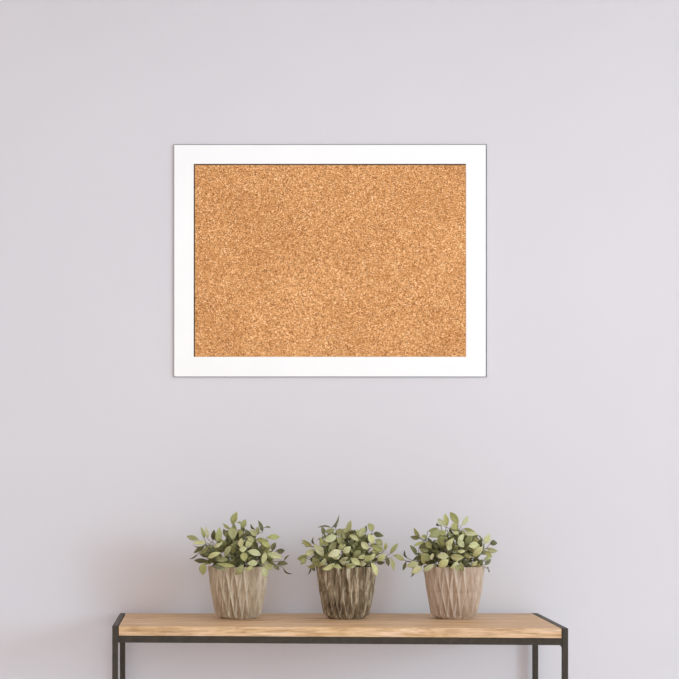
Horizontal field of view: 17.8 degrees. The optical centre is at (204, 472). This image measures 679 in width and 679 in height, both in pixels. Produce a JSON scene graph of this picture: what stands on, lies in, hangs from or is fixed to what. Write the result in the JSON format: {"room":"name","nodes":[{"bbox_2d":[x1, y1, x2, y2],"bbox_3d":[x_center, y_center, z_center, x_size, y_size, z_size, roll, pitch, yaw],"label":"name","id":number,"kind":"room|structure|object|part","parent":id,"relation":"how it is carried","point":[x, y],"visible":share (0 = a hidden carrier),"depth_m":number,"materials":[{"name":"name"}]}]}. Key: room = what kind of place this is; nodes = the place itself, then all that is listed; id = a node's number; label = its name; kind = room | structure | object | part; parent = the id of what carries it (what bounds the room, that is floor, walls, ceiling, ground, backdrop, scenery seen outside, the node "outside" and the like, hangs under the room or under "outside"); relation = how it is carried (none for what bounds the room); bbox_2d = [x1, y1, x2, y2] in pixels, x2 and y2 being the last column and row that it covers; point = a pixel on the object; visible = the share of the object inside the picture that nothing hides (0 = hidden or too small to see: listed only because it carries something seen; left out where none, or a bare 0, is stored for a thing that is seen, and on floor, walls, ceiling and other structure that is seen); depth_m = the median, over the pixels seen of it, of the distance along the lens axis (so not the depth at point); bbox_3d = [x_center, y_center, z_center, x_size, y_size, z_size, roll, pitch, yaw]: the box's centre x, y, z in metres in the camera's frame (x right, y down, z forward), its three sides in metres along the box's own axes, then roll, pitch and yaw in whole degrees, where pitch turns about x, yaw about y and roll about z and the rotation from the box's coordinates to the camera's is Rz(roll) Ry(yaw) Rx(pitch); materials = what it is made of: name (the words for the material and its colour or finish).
{"room":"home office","nodes":[
{"label":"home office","id":0,"kind":"room"},
{"bbox_2d":[0,0,678,678],"bbox_3d":[0.400,-0.239,5.276,6.600,2.750,0.120,0,0,0],"label":"wall","id":1,"kind":"structure","parent":0,"point":[566,453],"depth_m":5.21,"materials":[{"name":"paint"}]},
{"bbox_2d":[174,144,486,376],"bbox_3d":[0.302,-0.511,5.212,0.753,0.560,0.006,0,0,0],"label":"cork board","id":2,"kind":"object","parent":1,"relation":"attached to","point":[291,260],"visible":1,"depth_m":5.21,"materials":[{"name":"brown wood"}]},
{"bbox_3d":[0.400,1.176,1.776,6.600,0.080,7.120,0,0,0],"label":"floor","id":3,"kind":"structure","parent":0,"visible":0},
{"bbox_2d":[112,613,567,678],"bbox_3d":[0.297,0.736,4.941,1.002,0.800,0.512,0,0,0],"label":"console table","id":4,"kind":"object","parent":3,"relation":"on","point":[534,629],"visible":1,"depth_m":4.75,"materials":[{"name":"wood"}]},
{"bbox_3d":[-0.198,0.736,4.766,0.013,0.800,0.013,0,0,0],"label":"leg","id":5,"kind":"part","parent":4,"relation":"part of","materials":[{"name":"metal"}]},
{"bbox_3d":[-0.198,0.354,4.979,0.013,0.037,0.412,0,0,0],"label":"rail","id":6,"kind":"part","parent":4,"relation":"part of","materials":[{"name":"metal"}]},
{"bbox_3d":[-0.198,0.736,5.191,0.013,0.800,0.013,0,0,0],"label":"leg","id":7,"kind":"part","parent":4,"relation":"part of","materials":[{"name":"metal"}]},
{"bbox_2d":[187,512,290,618],"bbox_3d":[0.078,0.212,4.997,0.194,0.247,0.185,0,0,40],"label":"potted plant","id":8,"kind":"object","parent":4,"relation":"on","point":[238,588],"visible":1,"depth_m":4.97,"materials":[{"name":"green plant"}]},
{"bbox_3d":[0.077,0.276,5.012,0.141,0.120,0.141,0,0,0],"label":"pot","id":9,"kind":"part","parent":8,"relation":"part of","materials":[{"name":"beige ceramic"}]},
{"bbox_3d":[0.291,0.365,4.729,0.967,0.015,0.013,0,0,4],"label":"rail","id":10,"kind":"part","parent":4,"relation":"part of","materials":[{"name":"metal"}]},
{"bbox_2d":[297,516,397,618],"bbox_3d":[0.326,0.216,4.993,0.184,0.240,0.185,0,0,-43],"label":"potted plant","id":11,"kind":"object","parent":4,"relation":"on","point":[346,584],"visible":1,"depth_m":4.96,"materials":[{"name":"green plant"}]},
{"bbox_3d":[0.327,0.276,5.012,0.141,0.120,0.141,0,0,0],"label":"pot","id":12,"kind":"part","parent":11,"relation":"part of","materials":[{"name":"brown ceramic"}]},
{"bbox_2d":[393,512,496,618],"bbox_3d":[0.564,0.213,4.994,0.202,0.246,0.180,0,0,-35],"label":"potted plant","id":13,"kind":"object","parent":4,"relation":"on","point":[454,590],"visible":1,"depth_m":4.97,"materials":[{"name":"green plant"}]},
{"bbox_3d":[0.576,0.276,5.012,0.141,0.120,0.141,0,0,0],"label":"pot","id":14,"kind":"part","parent":13,"relation":"part of","materials":[{"name":"beige ceramic"}]},
{"bbox_3d":[0.792,0.736,5.191,0.013,0.800,0.013,0,0,0],"label":"leg","id":15,"kind":"part","parent":4,"relation":"part of","materials":[{"name":"metal"}]},
{"bbox_3d":[0.785,0.354,4.942,0.013,0.037,0.487,0,0,1],"label":"rail","id":16,"kind":"part","parent":4,"relation":"part of","materials":[{"name":"metal"}]},
{"bbox_3d":[0.779,0.736,4.692,0.013,0.800,0.013,0,0,0],"label":"leg","id":17,"kind":"part","parent":4,"relation":"part of","materials":[{"name":"metal"}]}
]}

